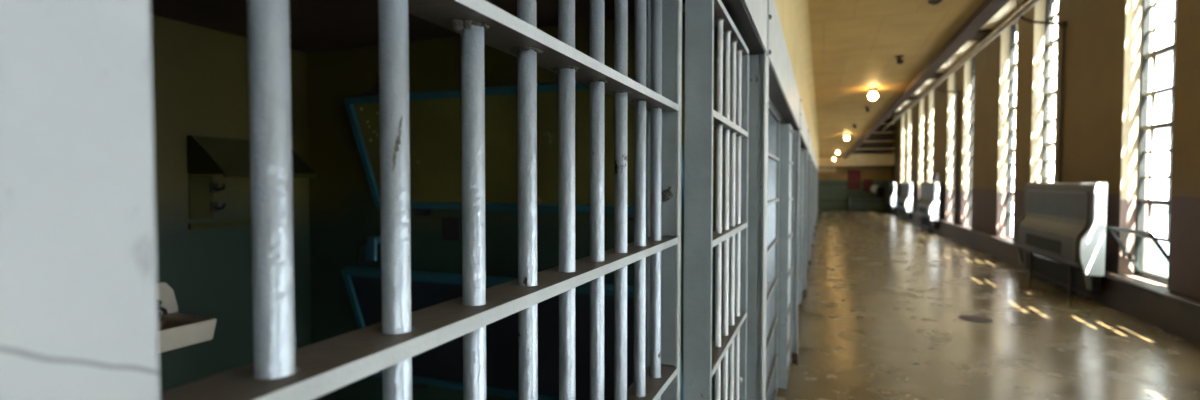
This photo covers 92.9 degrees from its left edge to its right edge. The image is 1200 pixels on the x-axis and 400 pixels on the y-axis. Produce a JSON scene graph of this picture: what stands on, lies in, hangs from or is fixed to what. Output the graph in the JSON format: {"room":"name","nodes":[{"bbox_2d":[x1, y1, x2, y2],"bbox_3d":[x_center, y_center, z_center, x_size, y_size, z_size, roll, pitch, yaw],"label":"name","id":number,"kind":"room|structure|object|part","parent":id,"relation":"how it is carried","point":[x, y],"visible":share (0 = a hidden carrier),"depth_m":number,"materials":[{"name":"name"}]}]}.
{"room":"prison interior","nodes":[
{"label":"prison interior","id":0,"kind":"room"},
{"bbox_2d":[0,0,160,399],"bbox_3d":[-0.487,0.471,-0.345,0.085,2.079,1.362,1,2,21],"label":"wall pillar","id":1,"kind":"structure","parent":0,"point":[79,312],"depth_m":0.23,"materials":[{"name":"paint"}]},
{"bbox_2d":[151,14,310,391],"bbox_3d":[3.708,-0.033,15.615,0.085,2.079,34.336,1,2,21],"label":"wall","id":2,"kind":"structure","parent":0,"point":[201,74],"depth_m":2.17,"materials":[{"name":"green paint"}]},
{"bbox_2d":[158,282,177,314],"bbox_3d":[-1.599,0.351,1.839,0.018,0.111,0.439,1,2,21],"label":"backsplash","id":3,"kind":"structure","parent":2,"relation":"attached to","point":[166,294],"depth_m":2.01,"materials":[{"name":"white ceramic"}]},
{"bbox_2d":[158,282,216,352],"bbox_3d":[-1.497,0.464,1.799,0.241,0.335,0.446,1,2,21],"label":"sink","id":4,"kind":"object","parent":2,"relation":"attached to","point":[176,330],"visible":0.31,"depth_m":1.92,"materials":[{"name":"white ceramic"}]},
{"bbox_2d":[158,299,167,317],"bbox_3d":[-1.494,0.372,1.943,0.090,0.063,0.034,1,2,21],"label":"tap","id":5,"kind":"object","parent":4,"relation":"on","point":[163,311],"depth_m":1.95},
{"bbox_2d":[159,313,216,352],"bbox_3d":[-1.499,0.445,1.793,0.240,0.073,0.434,1,2,21],"label":"basin","id":6,"kind":"object","parent":4,"relation":"in","point":[176,330],"depth_m":1.90,"materials":[{"name":"white ceramic"}]},
{"bbox_2d":[188,175,251,229],"bbox_3d":[-1.407,0.003,2.277,0.055,0.200,0.430,1,2,21],"label":"hook rail","id":7,"kind":"object","parent":2,"relation":"attached to","point":[202,204],"visible":0.97,"depth_m":2.14,"materials":[{"name":"metal"}]},
{"bbox_3d":[-1.490,-0.012,2.130,0.006,0.162,0.089,1,2,21],"label":"plate","id":8,"kind":"part","parent":7,"relation":"part of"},
{"bbox_2d":[187,135,315,177],"bbox_3d":[-1.346,-0.164,2.230,0.195,0.153,0.392,1,2,21],"label":"wall shelf","id":9,"kind":"object","parent":2,"relation":"attached to","point":[229,157],"visible":0.65,"depth_m":2.19,"materials":[{"name":"green metal"}]},
{"bbox_3d":[-1.435,-0.174,2.264,0.004,0.136,0.392,1,2,21],"label":"plate","id":10,"kind":"part","parent":9,"relation":"part of","materials":[{"name":"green metal"}]},
{"bbox_2d":[151,0,684,52],"bbox_3d":[4.557,-1.112,15.250,1.908,0.102,34.336,1,2,21],"label":"ceiling","id":11,"kind":"structure","parent":0,"point":[315,25],"depth_m":2.02,"materials":[{"name":"paint"}]},
{"bbox_2d":[307,11,730,399],"bbox_3d":[-0.425,0.387,2.310,1.870,2.079,0.118,1,2,21],"label":"wall","id":12,"kind":"structure","parent":0,"point":[343,213],"depth_m":2.38,"materials":[{"name":"green paint"}]},
{"bbox_2d":[354,236,380,263],"bbox_3d":[-0.917,0.202,2.342,0.114,0.108,0.166,1,2,21],"label":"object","id":13,"kind":"structure","parent":12,"relation":"attached to","point":[372,243],"depth_m":2.27,"materials":[{"name":"metal"}]},
{"bbox_2d":[442,218,460,239],"bbox_3d":[-0.601,0.117,2.301,0.085,0.090,0.011,1,2,21],"label":"box","id":14,"kind":"object","parent":12,"relation":"attached to","point":[451,230],"visible":1,"depth_m":2.29,"materials":[{"name":"metal"}]},
{"bbox_2d":[446,221,454,236],"bbox_3d":[-0.603,0.117,2.297,0.043,0.064,0.003,1,2,21],"label":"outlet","id":15,"kind":"object","parent":14,"relation":"attached to","point":[450,225],"depth_m":2.30,"materials":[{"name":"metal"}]},
{"bbox_2d":[341,266,682,399],"bbox_3d":[-0.360,0.527,2.111,1.338,0.517,0.213,1,2,21],"label":"bunk","id":16,"kind":"object","parent":12,"relation":"attached to","point":[441,365],"visible":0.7,"depth_m":2.11,"materials":[{"name":"metal"}]},
{"bbox_2d":[344,75,683,220],"bbox_3d":[-0.352,-0.222,2.084,1.321,0.585,0.213,1,2,21],"label":"bunk","id":17,"kind":"object","parent":12,"relation":"attached to","point":[434,116],"visible":0.47,"depth_m":2.10,"materials":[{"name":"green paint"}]},
{"bbox_3d":[-0.944,-0.450,2.317,0.035,0.145,0.198,1,2,18],"label":"chain","id":18,"kind":"part","parent":17,"relation":"part of","materials":[{"name":"metal"}]},
{"bbox_2d":[682,0,819,164],"bbox_3d":[4.628,-2.351,12.668,0.407,2.740,39.022,1,2,21],"label":"wall","id":19,"kind":"structure","parent":0,"point":[793,14],"depth_m":4.74,"materials":[{"name":"beige paint"}]},
{"bbox_2d":[778,119,782,359],"bbox_3d":[0.672,0.298,5.127,1.870,2.079,0.118,1,2,21],"label":"wall","id":20,"kind":"structure","parent":0,"point":[781,122],"depth_m":4.78,"materials":[{"name":"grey paint"}]},
{"bbox_2d":[818,118,892,210],"bbox_3d":[13.506,-1.867,30.297,4.230,4.819,0.161,1,2,21],"label":"wall","id":21,"kind":"structure","parent":0,"point":[830,194],"depth_m":30.13,"materials":[{"name":"beige paint"}]},
{"bbox_2d":[818,166,835,172],"bbox_3d":[11.981,-1.629,30.122,0.921,0.348,0.064,1,2,21],"label":"header board","id":22,"kind":"object","parent":21,"relation":"attached to","point":[819,169],"visible":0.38,"depth_m":30.10,"materials":[{"name":"wood"}]},
{"bbox_2d":[848,170,860,188],"bbox_3d":[13.486,-1.072,30.226,0.621,1.007,0.032,1,2,21],"label":"notice board","id":23,"kind":"object","parent":21,"relation":"attached to","point":[856,174],"visible":0.72,"depth_m":30.21,"materials":[{"name":"metal"}]},
{"bbox_2d":[818,153,894,165],"bbox_3d":[13.273,-2.082,29.720,3.609,0.594,1.071,1,2,21],"label":"trim","id":24,"kind":"structure","parent":21,"relation":"attached to","point":[885,156],"depth_m":29.15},
{"bbox_2d":[863,179,872,191],"bbox_3d":[14.095,-0.765,29.998,0.450,0.643,0.032,1,2,21],"label":"notice board","id":25,"kind":"object","parent":21,"relation":"attached to","point":[867,180],"visible":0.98,"depth_m":29.99,"materials":[{"name":"metal"}]},
{"bbox_2d":[871,185,877,192],"bbox_3d":[14.325,-0.585,29.709,0.407,0.407,0.415,1,2,21],"label":"wall lamp","id":26,"kind":"object","parent":21,"relation":"attached to","point":[873,188],"visible":0.73,"depth_m":29.59,"materials":[{"name":"beige glass"}]},
{"bbox_2d":[808,0,1009,158],"bbox_3d":[5.008,-1.672,11.855,1.551,0.234,37.744,1,2,21],"label":"ceiling","id":27,"kind":"structure","parent":0,"point":[855,44],"depth_m":5.44,"materials":[{"name":"paint"}]},
{"bbox_2d":[868,88,877,99],"bbox_3d":[3.627,-1.403,7.572,0.118,0.159,0.118,1,2,21],"label":"ceiling lamp","id":28,"kind":"object","parent":27,"relation":"attached to","point":[873,95],"visible":1,"depth_m":7.54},
{"bbox_3d":[3.627,-1.383,7.572,0.112,0.118,0.112,1,2,21],"label":"bulb","id":29,"kind":"part","parent":28,"relation":"part of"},
{"bbox_2d":[894,55,903,63],"bbox_3d":[2.951,-1.381,5.621,0.080,0.083,0.058,1,2,21],"label":"bracket","id":30,"kind":"object","parent":27,"relation":"attached to","point":[899,60],"visible":1,"depth_m":5.60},
{"bbox_2d":[897,57,903,63],"bbox_3d":[2.959,-1.374,5.618,0.064,0.070,0.058,1,2,21],"label":"cup","id":31,"kind":"object","parent":30,"relation":"on","point":[899,61],"depth_m":5.60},
{"bbox_2d":[928,0,941,4],"bbox_3d":[2.298,-1.354,3.909,0.077,0.028,0.051,1,2,21],"label":"bracket","id":32,"kind":"object","parent":27,"relation":"attached to","point":[933,2],"visible":1,"depth_m":3.90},
{"bbox_2d":[889,0,1022,117],"bbox_3d":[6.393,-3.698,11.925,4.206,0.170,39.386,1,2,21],"label":"beam","id":33,"kind":"structure","parent":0,"point":[986,29],"depth_m":13.70,"materials":[{"name":"beige paint"}]},
{"bbox_2d":[882,0,1039,130],"bbox_3d":[7.273,-3.275,10.851,0.096,0.775,37.611,1,2,21],"label":"pipe","id":34,"kind":"object","parent":33,"relation":"hanging from","point":[1031,3],"visible":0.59,"depth_m":10.96,"materials":[{"name":"grey paint"}]},
{"bbox_2d":[775,210,1199,399],"bbox_3d":[5.573,1.172,12.411,6.015,0.128,39.362,1,2,21],"label":"floor","id":35,"kind":"structure","parent":0,"point":[887,293],"depth_m":5.61,"materials":[{"name":"concrete"}]},
{"bbox_2d":[161,0,681,399],"bbox_3d":[-0.045,0.437,0.763,0.071,2.077,1.023,1,2,21],"label":"cell","id":36,"kind":"object","parent":35,"relation":"on","point":[278,371],"visible":1,"depth_m":0.56,"materials":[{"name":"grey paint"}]},
{"bbox_3d":[-0.045,0.099,0.742,0.059,0.013,1.004,1,2,21],"label":"rail","id":37,"kind":"part","parent":36,"relation":"part of","materials":[{"name":"metal"}]},
{"bbox_3d":[-0.045,-0.178,0.733,0.059,0.013,1.004,1,2,21],"label":"rail","id":38,"kind":"part","parent":36,"relation":"part of","materials":[{"name":"metal"}]},
{"bbox_3d":[-0.045,0.375,0.751,0.059,0.013,1.004,1,2,21],"label":"rail","id":39,"kind":"part","parent":36,"relation":"part of","materials":[{"name":"metal"}]},
{"bbox_2d":[721,0,771,55],"bbox_3d":[-0.004,-0.583,0.583,0.110,0.276,3.025,1,2,21],"label":"box","id":40,"kind":"object","parent":36,"relation":"attached to","point":[751,18],"visible":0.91,"depth_m":1.64,"materials":[{"name":"paint"}]},
{"bbox_2d":[683,0,748,399],"bbox_3d":[0.321,0.485,1.518,0.060,1.883,0.627,1,2,21],"label":"door","id":41,"kind":"structure","parent":40,"relation":"hanging from","point":[702,356],"depth_m":1.24,"materials":[{"name":"paint"}]},
{"bbox_3d":[0.331,0.365,1.512,0.040,0.014,0.605,1,2,21],"label":"rail","id":42,"kind":"part","parent":41,"relation":"part of","materials":[{"name":"metal"}]},
{"bbox_3d":[0.331,0.085,1.503,0.040,0.014,0.605,1,2,21],"label":"rail","id":43,"kind":"part","parent":41,"relation":"part of","materials":[{"name":"metal"}]},
{"bbox_3d":[0.331,-0.193,1.494,0.040,0.014,0.605,1,2,21],"label":"rail","id":44,"kind":"part","parent":41,"relation":"part of","materials":[{"name":"metal"}]},
{"bbox_3d":[0.331,-0.447,1.486,0.040,0.014,0.605,1,2,21],"label":"rail","id":45,"kind":"part","parent":41,"relation":"part of","materials":[{"name":"metal"}]},
{"bbox_2d":[746,52,768,399],"bbox_3d":[0.527,0.468,2.010,0.124,1.936,0.114,1,2,21],"label":"post","id":46,"kind":"object","parent":35,"relation":"on","point":[758,63],"visible":0.71,"depth_m":1.95,"materials":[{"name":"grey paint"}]},
{"bbox_2d":[766,101,779,399],"bbox_3d":[1.052,0.348,3.580,0.071,2.077,1.023,1,2,21],"label":"cell","id":47,"kind":"object","parent":35,"relation":"on","point":[773,201],"visible":0.6,"depth_m":3.78,"materials":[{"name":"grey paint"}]},
{"bbox_3d":[1.052,1.116,3.594,0.059,0.013,1.004,1,2,21],"label":"rail","id":48,"kind":"part","parent":47,"relation":"part of","materials":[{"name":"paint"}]},
{"bbox_3d":[1.052,0.840,3.585,0.059,0.013,1.004,1,2,21],"label":"rail","id":49,"kind":"part","parent":47,"relation":"part of","materials":[{"name":"metal"}]},
{"bbox_3d":[1.052,0.563,3.577,0.059,0.013,1.004,1,2,21],"label":"rail","id":50,"kind":"part","parent":47,"relation":"part of","materials":[{"name":"metal"}]},
{"bbox_3d":[1.052,0.286,3.568,0.059,0.013,1.004,1,2,21],"label":"rail","id":51,"kind":"part","parent":47,"relation":"part of","materials":[{"name":"metal"}]},
{"bbox_3d":[1.052,0.010,3.559,0.059,0.013,1.004,1,2,21],"label":"rail","id":52,"kind":"part","parent":47,"relation":"part of","materials":[{"name":"metal"}]},
{"bbox_3d":[1.052,-0.267,3.550,0.059,0.013,1.004,1,2,21],"label":"rail","id":53,"kind":"part","parent":47,"relation":"part of","materials":[{"name":"metal"}]},
{"bbox_3d":[1.052,1.367,3.602,0.059,0.013,1.004,1,2,21],"label":"rail","id":54,"kind":"part","parent":47,"relation":"part of","materials":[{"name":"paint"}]},
{"bbox_3d":[1.052,-0.540,3.542,0.059,0.013,1.004,1,2,21],"label":"rail","id":55,"kind":"part","parent":47,"relation":"part of","materials":[{"name":"metal"}]},
{"bbox_2d":[768,0,801,130],"bbox_3d":[1.093,-0.672,3.400,0.110,0.276,3.025,1,2,21],"label":"box","id":56,"kind":"object","parent":47,"relation":"attached to","point":[783,94],"visible":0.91,"depth_m":2.79,"materials":[{"name":"paint"}]},
{"bbox_2d":[778,124,793,388],"bbox_3d":[1.419,0.396,4.336,0.060,1.883,0.627,1,2,21],"label":"door","id":57,"kind":"structure","parent":56,"relation":"hanging from","point":[787,133],"depth_m":4.06,"materials":[{"name":"paint"}]},
{"bbox_3d":[1.428,1.302,4.361,0.040,0.014,0.605,1,2,21],"label":"rail","id":58,"kind":"part","parent":57,"relation":"part of","materials":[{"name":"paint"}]},
{"bbox_3d":[1.428,1.119,4.356,0.040,0.014,0.605,1,2,21],"label":"rail","id":59,"kind":"part","parent":57,"relation":"part of","materials":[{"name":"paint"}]},
{"bbox_3d":[1.428,0.838,4.347,0.040,0.014,0.605,1,2,21],"label":"rail","id":60,"kind":"part","parent":57,"relation":"part of","materials":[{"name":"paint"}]},
{"bbox_2d":[791,130,799,359],"bbox_3d":[1.624,0.380,4.827,0.124,1.936,0.114,1,2,21],"label":"post","id":61,"kind":"object","parent":35,"relation":"on","point":[794,353],"visible":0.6,"depth_m":4.78,"materials":[{"name":"metal"}]},
{"bbox_2d":[803,150,807,293],"bbox_3d":[2.721,0.290,7.644,0.124,1.936,0.114,1,2,21],"label":"post","id":62,"kind":"object","parent":35,"relation":"on","point":[806,151],"visible":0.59,"depth_m":7.59,"materials":[{"name":"metal"}]},
{"bbox_2d":[808,158,811,263],"bbox_3d":[3.819,0.202,10.461,0.124,1.936,0.114,1,2,21],"label":"post","id":63,"kind":"object","parent":35,"relation":"on","point":[810,159],"visible":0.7,"depth_m":10.41,"materials":[{"name":"metal"}]},
{"bbox_2d":[811,163,813,246],"bbox_3d":[4.916,0.113,13.278,0.124,1.936,0.114,1,2,21],"label":"post","id":64,"kind":"object","parent":35,"relation":"on","point":[812,163],"visible":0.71,"depth_m":13.23,"materials":[{"name":"metal"}]},
{"bbox_2d":[813,167,814,234],"bbox_3d":[6.013,0.024,16.095,0.124,1.936,0.114,1,2,21],"label":"post","id":65,"kind":"object","parent":35,"relation":"on","point":[814,167],"visible":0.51,"depth_m":16.05,"materials":[{"name":"metal"}]},
{"bbox_2d":[815,169,815,226],"bbox_3d":[7.110,-0.065,18.913,0.124,1.936,0.114,1,2,21],"label":"post","id":66,"kind":"object","parent":35,"relation":"on","point":[815,169],"visible":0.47,"depth_m":18.86,"materials":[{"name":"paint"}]},
{"bbox_2d":[816,171,816,220],"bbox_3d":[8.207,-0.154,21.730,0.124,1.936,0.114,1,2,21],"label":"post","id":67,"kind":"object","parent":35,"relation":"on","point":[816,171],"visible":0.42,"depth_m":21.67,"materials":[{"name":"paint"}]},
{"bbox_2d":[817,115,895,211],"bbox_3d":[12.962,-1.814,28.929,3.587,4.798,0.026,1,2,21],"label":"screen","id":68,"kind":"object","parent":35,"relation":"on","point":[887,123],"visible":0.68,"depth_m":28.78,"materials":[{"name":"metal"}]},
{"bbox_3d":[12.967,0.049,28.986,3.577,0.043,0.026,1,2,21],"label":"rail","id":69,"kind":"part","parent":68,"relation":"part of","materials":[{"name":"metal"}]},
{"bbox_3d":[12.967,-1.664,28.932,3.577,0.043,0.026,1,2,21],"label":"rail","id":70,"kind":"part","parent":68,"relation":"part of","materials":[{"name":"metal"}]},
{"bbox_3d":[12.967,-0.807,28.959,3.577,0.043,0.026,1,2,21],"label":"rail","id":71,"kind":"part","parent":68,"relation":"part of","materials":[{"name":"metal"}]},
{"bbox_3d":[13.606,-2.566,28.655,2.206,0.043,0.026,1,2,21],"label":"rail","id":72,"kind":"part","parent":68,"relation":"part of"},
{"bbox_2d":[848,196,884,210],"bbox_3d":[13.806,0.191,29.581,1.671,0.750,0.819,1,2,21],"label":"base cabinet","id":73,"kind":"object","parent":35,"relation":"on","point":[879,205],"visible":0.73,"depth_m":29.25,"materials":[{"name":"metal"}]},
{"bbox_3d":[13.299,0.187,29.370,0.750,0.557,0.016,1,2,21],"label":"door","id":74,"kind":"part","parent":73,"relation":"part of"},
{"bbox_3d":[14.037,0.196,29.083,0.750,0.557,0.016,1,2,21],"label":"door","id":75,"kind":"part","parent":73,"relation":"part of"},
{"bbox_2d":[876,187,882,196],"bbox_3d":[14.445,-0.419,29.373,0.370,0.482,0.370,1,2,21],"label":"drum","id":76,"kind":"object","parent":73,"relation":"on","point":[880,188],"visible":0.8,"depth_m":29.22,"materials":[{"name":"metal"}]},
{"bbox_2d":[885,182,896,213],"bbox_3d":[14.002,-0.118,27.485,0.256,1.499,2.570,1,2,21],"label":"wall heater","id":77,"kind":"object","parent":35,"relation":"on","point":[890,197],"visible":0.94,"depth_m":26.67,"materials":[{"name":"grey paint"}]},
{"bbox_3d":[13.541,-0.257,26.288,0.250,1.136,0.013,1,2,21],"label":"panel","id":78,"kind":"part","parent":77,"relation":"part of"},
{"bbox_2d":[897,182,912,220],"bbox_3d":[12.175,0.030,22.797,0.256,1.499,2.570,1,2,21],"label":"wall heater","id":79,"kind":"object","parent":35,"relation":"on","point":[905,200],"visible":0.99,"depth_m":22.08,"materials":[{"name":"grey paint"}]},
{"bbox_3d":[11.715,-0.109,21.599,0.250,1.136,0.013,1,2,21],"label":"panel","id":80,"kind":"part","parent":79,"relation":"part of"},
{"bbox_2d":[916,182,939,230],"bbox_3d":[10.291,0.183,17.959,0.256,1.499,2.570,1,2,21],"label":"wall heater","id":81,"kind":"object","parent":35,"relation":"on","point":[927,206],"visible":1,"depth_m":17.36,"materials":[{"name":"grey paint"}]},
{"bbox_3d":[10.351,-0.038,17.929,0.116,1.044,2.506,1,2,21],"label":"casing","id":82,"kind":"part","parent":81,"relation":"part of","materials":[{"name":"grey paint"}]},
{"bbox_3d":[9.830,0.043,16.761,0.250,1.136,0.013,1,2,21],"label":"panel","id":83,"kind":"part","parent":81,"relation":"part of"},
{"bbox_2d":[932,174,937,181],"bbox_3d":[9.983,-0.660,16.983,0.112,0.243,0.400,1,2,21],"label":"box","id":84,"kind":"object","parent":81,"relation":"on","point":[934,176],"visible":1,"depth_m":16.82,"materials":[{"name":"metal"}]},
{"bbox_2d":[958,315,992,322],"bbox_3d":[4.106,1.299,6.241,0.324,0.008,0.324,1,2,21],"label":"floor drain","id":85,"kind":"object","parent":35,"relation":"on","point":[971,318],"visible":1,"depth_m":6.23,"materials":[{"name":"metal"}]},
{"bbox_2d":[1014,182,1107,295],"bbox_3d":[6.465,0.493,8.134,0.256,1.499,2.570,1,2,21],"label":"wall heater","id":86,"kind":"object","parent":35,"relation":"on","point":[1065,222],"visible":1,"depth_m":7.60,"materials":[{"name":"grey paint"}]},
{"bbox_3d":[6.811,0.284,9.165,0.126,0.868,0.043,1,2,21],"label":"frame","id":87,"kind":"part","parent":86,"relation":"part of","materials":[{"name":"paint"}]},
{"bbox_3d":[6.803,1.002,8.995,0.054,0.428,0.064,1,2,21],"label":"leg","id":88,"kind":"part","parent":86,"relation":"part of","materials":[{"name":"metal"}]},
{"bbox_3d":[6.464,-0.117,8.115,0.017,0.032,2.228,1,2,21],"label":"frame","id":89,"kind":"part","parent":86,"relation":"part of","materials":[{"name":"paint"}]},
{"bbox_3d":[6.524,0.272,8.104,0.116,1.044,2.506,1,2,21],"label":"casing","id":90,"kind":"part","parent":86,"relation":"part of","materials":[{"name":"grey paint"}]},
{"bbox_3d":[6.248,1.047,7.569,0.054,0.428,0.064,1,2,21],"label":"leg","id":91,"kind":"part","parent":86,"relation":"part of","materials":[{"name":"metal"}]},
{"bbox_3d":[6.019,0.348,7.130,0.126,0.868,0.043,1,2,21],"label":"frame","id":92,"kind":"part","parent":86,"relation":"part of","materials":[{"name":"paint"}]},
{"bbox_3d":[6.004,0.354,6.936,0.250,1.136,0.013,1,2,21],"label":"panel","id":93,"kind":"part","parent":86,"relation":"part of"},
{"bbox_3d":[2.149,0.259,6.397,0.071,2.077,1.023,1,2,21],"label":"cell","id":94,"kind":"object","parent":35,"relation":"on","visible":0},
{"bbox_2d":[800,103,808,149],"bbox_3d":[2.190,-0.761,6.217,0.110,0.276,3.025,1,2,21],"label":"box","id":95,"kind":"object","parent":94,"relation":"attached to","point":[804,132],"visible":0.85,"depth_m":5.99,"materials":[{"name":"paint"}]},
{"bbox_2d":[798,148,804,303],"bbox_3d":[2.516,0.307,7.153,0.060,1.883,0.627,1,2,21],"label":"door","id":96,"kind":"structure","parent":95,"relation":"hanging from","point":[802,151],"depth_m":6.87,"materials":[{"name":"paint"}]},
{"bbox_3d":[3.246,0.170,9.214,0.071,2.077,1.023,1,2,21],"label":"cell","id":97,"kind":"object","parent":35,"relation":"on","visible":0},
{"bbox_2d":[808,134,812,157],"bbox_3d":[3.287,-0.850,9.034,0.110,0.276,3.025,1,2,21],"label":"box","id":98,"kind":"object","parent":97,"relation":"attached to","point":[810,144],"visible":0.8,"depth_m":9.05,"materials":[{"name":"paint"}]},
{"bbox_2d":[807,158,808,265],"bbox_3d":[3.613,0.218,9.970,0.060,1.883,0.627,1,2,21],"label":"door","id":99,"kind":"structure","parent":98,"relation":"hanging from","point":[808,158],"depth_m":9.86,"materials":[{"name":"paint"}]},
{"bbox_3d":[4.344,0.081,12.032,0.071,2.077,1.023,1,2,21],"label":"cell","id":100,"kind":"object","parent":35,"relation":"on","visible":0},
{"bbox_2d":[812,145,814,162],"bbox_3d":[4.385,-0.939,11.851,0.110,0.276,3.025,1,2,21],"label":"box","id":101,"kind":"object","parent":100,"relation":"attached to","point":[813,152],"visible":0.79,"depth_m":12.06,"materials":[{"name":"paint"}]},
{"bbox_2d":[811,184,811,214],"bbox_3d":[4.710,0.129,12.787,0.060,1.883,0.627,1,2,21],"label":"door","id":102,"kind":"structure","parent":101,"relation":"hanging from","point":[811,184],"depth_m":13.05,"materials":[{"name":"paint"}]},
{"bbox_2d":[892,0,1199,299],"bbox_3d":[8.208,-1.268,11.308,0.321,4.819,39.236,1,2,21],"label":"wall","id":103,"kind":"structure","parent":0,"point":[1095,29],"depth_m":7.98,"materials":[{"name":"paint"}]},
{"bbox_2d":[901,113,904,181],"bbox_3d":[13.778,-1.829,25.679,0.375,4.327,1.071,1,2,21],"label":"window","id":104,"kind":"structure","parent":103,"relation":"in","point":[903,115],"depth_m":26.18,"materials":[{"name":"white glass"}]},
{"bbox_2d":[907,108,910,181],"bbox_3d":[13.059,-1.770,23.834,0.375,4.327,1.071,1,2,21],"label":"window","id":105,"kind":"structure","parent":103,"relation":"in","point":[909,110],"depth_m":24.33,"materials":[{"name":"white glass"}]},
{"bbox_2d":[918,97,924,199],"bbox_3d":[11.893,-1.676,20.841,0.375,4.327,1.071,1,2,21],"label":"window","id":106,"kind":"structure","parent":103,"relation":"in","point":[921,119],"depth_m":21.34,"materials":[{"name":"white glass"}]},
{"bbox_2d":[927,88,934,181],"bbox_3d":[11.175,-1.618,18.996,0.375,4.327,1.071,1,2,21],"label":"window","id":107,"kind":"structure","parent":103,"relation":"in","point":[932,93],"depth_m":19.49,"materials":[{"name":"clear glass"}]},
{"bbox_3d":[11.229,-1.622,18.974,0.064,4.316,1.071,1,2,21],"label":"frame","id":108,"kind":"part","parent":107,"relation":"part of","materials":[{"name":"metal"}]},
{"bbox_2d":[935,87,959,223],"bbox_3d":[9.251,-1.201,15.239,0.582,3.666,0.086,1,2,21],"label":"pipe","id":109,"kind":"object","parent":103,"relation":"attached to","point":[957,92],"visible":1,"depth_m":15.13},
{"bbox_2d":[946,70,956,222],"bbox_3d":[10.009,-1.523,16.003,0.375,4.327,1.071,1,2,21],"label":"window","id":110,"kind":"structure","parent":103,"relation":"in","point":[952,78],"depth_m":16.50,"materials":[{"name":"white glass"}]},
{"bbox_3d":[10.064,-1.528,15.982,0.064,4.316,1.071,1,2,21],"label":"frame","id":111,"kind":"part","parent":110,"relation":"part of","materials":[{"name":"metal"}]},
{"bbox_2d":[961,55,974,227],"bbox_3d":[9.290,-1.465,14.158,0.375,4.327,1.071,1,2,21],"label":"window","id":112,"kind":"structure","parent":103,"relation":"in","point":[969,66],"depth_m":14.65,"materials":[{"name":"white glass"}]},
{"bbox_3d":[9.345,-1.470,14.136,0.064,4.316,1.071,1,2,21],"label":"frame","id":113,"kind":"part","parent":112,"relation":"part of","materials":[{"name":"metal"}]},
{"bbox_2d":[997,19,1017,240],"bbox_3d":[8.125,-1.370,11.165,0.375,4.327,1.071,1,2,21],"label":"window","id":114,"kind":"structure","parent":103,"relation":"in","point":[1008,60],"depth_m":11.64,"materials":[{"name":"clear glass"}]},
{"bbox_3d":[8.175,-0.554,11.171,0.036,0.847,1.007,1,2,21],"label":"sash","id":115,"kind":"part","parent":114,"relation":"part of","materials":[{"name":"glass"}]},
{"bbox_3d":[8.180,-1.375,11.144,0.064,4.316,1.071,1,2,21],"label":"frame","id":116,"kind":"part","parent":114,"relation":"part of","materials":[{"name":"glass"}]},
{"bbox_3d":[8.175,-2.253,11.118,0.036,0.831,1.007,1,2,21],"label":"sash","id":117,"kind":"part","parent":114,"relation":"part of","materials":[{"name":"glass"}]},
{"bbox_2d":[1020,15,1066,181],"bbox_3d":[6.698,-0.994,8.685,0.582,3.666,0.086,1,2,21],"label":"pipe","id":118,"kind":"object","parent":103,"relation":"attached to","point":[1062,24],"visible":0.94,"depth_m":8.57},
{"bbox_2d":[889,205,1199,345],"bbox_3d":[7.983,0.950,11.465,0.161,0.377,39.236,1,2,21],"label":"baseboard","id":119,"kind":"structure","parent":103,"relation":"attached to","point":[1177,314],"depth_m":6.44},
{"bbox_2d":[1031,0,1057,181],"bbox_3d":[7.406,-1.312,9.320,0.375,4.327,1.071,1,2,21],"label":"window","id":120,"kind":"structure","parent":103,"relation":"in","point":[1045,35],"depth_m":9.77,"materials":[{"name":"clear glass"}]},
{"bbox_3d":[7.503,-1.133,9.411,0.026,0.349,0.440,1,2,21],"label":"sash","id":121,"kind":"part","parent":120,"relation":"part of","materials":[{"name":"metal"}]},
{"bbox_3d":[7.456,-0.495,9.326,0.036,0.847,1.007,1,2,21],"label":"sash","id":122,"kind":"part","parent":120,"relation":"part of","materials":[{"name":"glass"}]},
{"bbox_3d":[7.461,-1.317,9.298,0.064,4.316,1.071,1,2,21],"label":"frame","id":123,"kind":"part","parent":120,"relation":"part of","materials":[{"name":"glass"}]},
{"bbox_3d":[7.503,-1.545,9.398,0.026,0.403,0.440,1,2,21],"label":"sash","id":124,"kind":"part","parent":120,"relation":"part of","materials":[{"name":"glass"}]},
{"bbox_3d":[7.456,-2.195,9.272,0.036,0.831,1.007,1,2,21],"label":"sash","id":125,"kind":"part","parent":120,"relation":"part of","materials":[{"name":"glass"}]},
{"bbox_3d":[7.503,-2.840,9.357,0.026,0.381,0.440,1,2,21],"label":"sash","id":126,"kind":"part","parent":120,"relation":"part of","materials":[{"name":"glass"}]},
{"bbox_2d":[1106,0,1176,289],"bbox_3d":[6.196,-1.218,6.345,0.470,4.327,1.071,1,2,21],"label":"window","id":127,"kind":"structure","parent":103,"relation":"in","point":[1150,25],"depth_m":6.78,"materials":[{"name":"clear glass"}]},
{"bbox_3d":[6.141,0.609,6.423,0.353,0.564,0.985,1,2,21],"label":"hopper sash","id":128,"kind":"part","parent":127,"relation":"part of","materials":[{"name":"glass"}]},
{"bbox_3d":[6.295,-1.222,6.306,0.064,4.316,1.071,1,2,21],"label":"frame","id":129,"kind":"part","parent":127,"relation":"part of","materials":[{"name":"metal"}]},
{"bbox_3d":[6.290,-0.401,6.333,0.036,0.847,1.007,1,2,21],"label":"sash","id":130,"kind":"part","parent":127,"relation":"part of","materials":[{"name":"glass"}]},
{"bbox_3d":[6.337,0.238,6.459,0.026,0.365,0.440,1,2,21],"label":"sash","id":131,"kind":"part","parent":127,"relation":"part of","materials":[{"name":"metal"}]},
{"bbox_3d":[6.290,-2.100,6.280,0.036,0.831,1.007,1,2,21],"label":"sash","id":132,"kind":"part","parent":127,"relation":"part of","materials":[{"name":"glass"}]},
{"bbox_3d":[6.337,-1.038,6.419,0.026,0.349,0.440,1,2,21],"label":"sash","id":133,"kind":"part","parent":127,"relation":"part of","materials":[{"name":"glass"}]},
{"bbox_3d":[6.337,-1.450,6.406,0.026,0.403,0.440,1,2,21],"label":"sash","id":134,"kind":"part","parent":127,"relation":"part of","materials":[{"name":"glass"}]}
]}

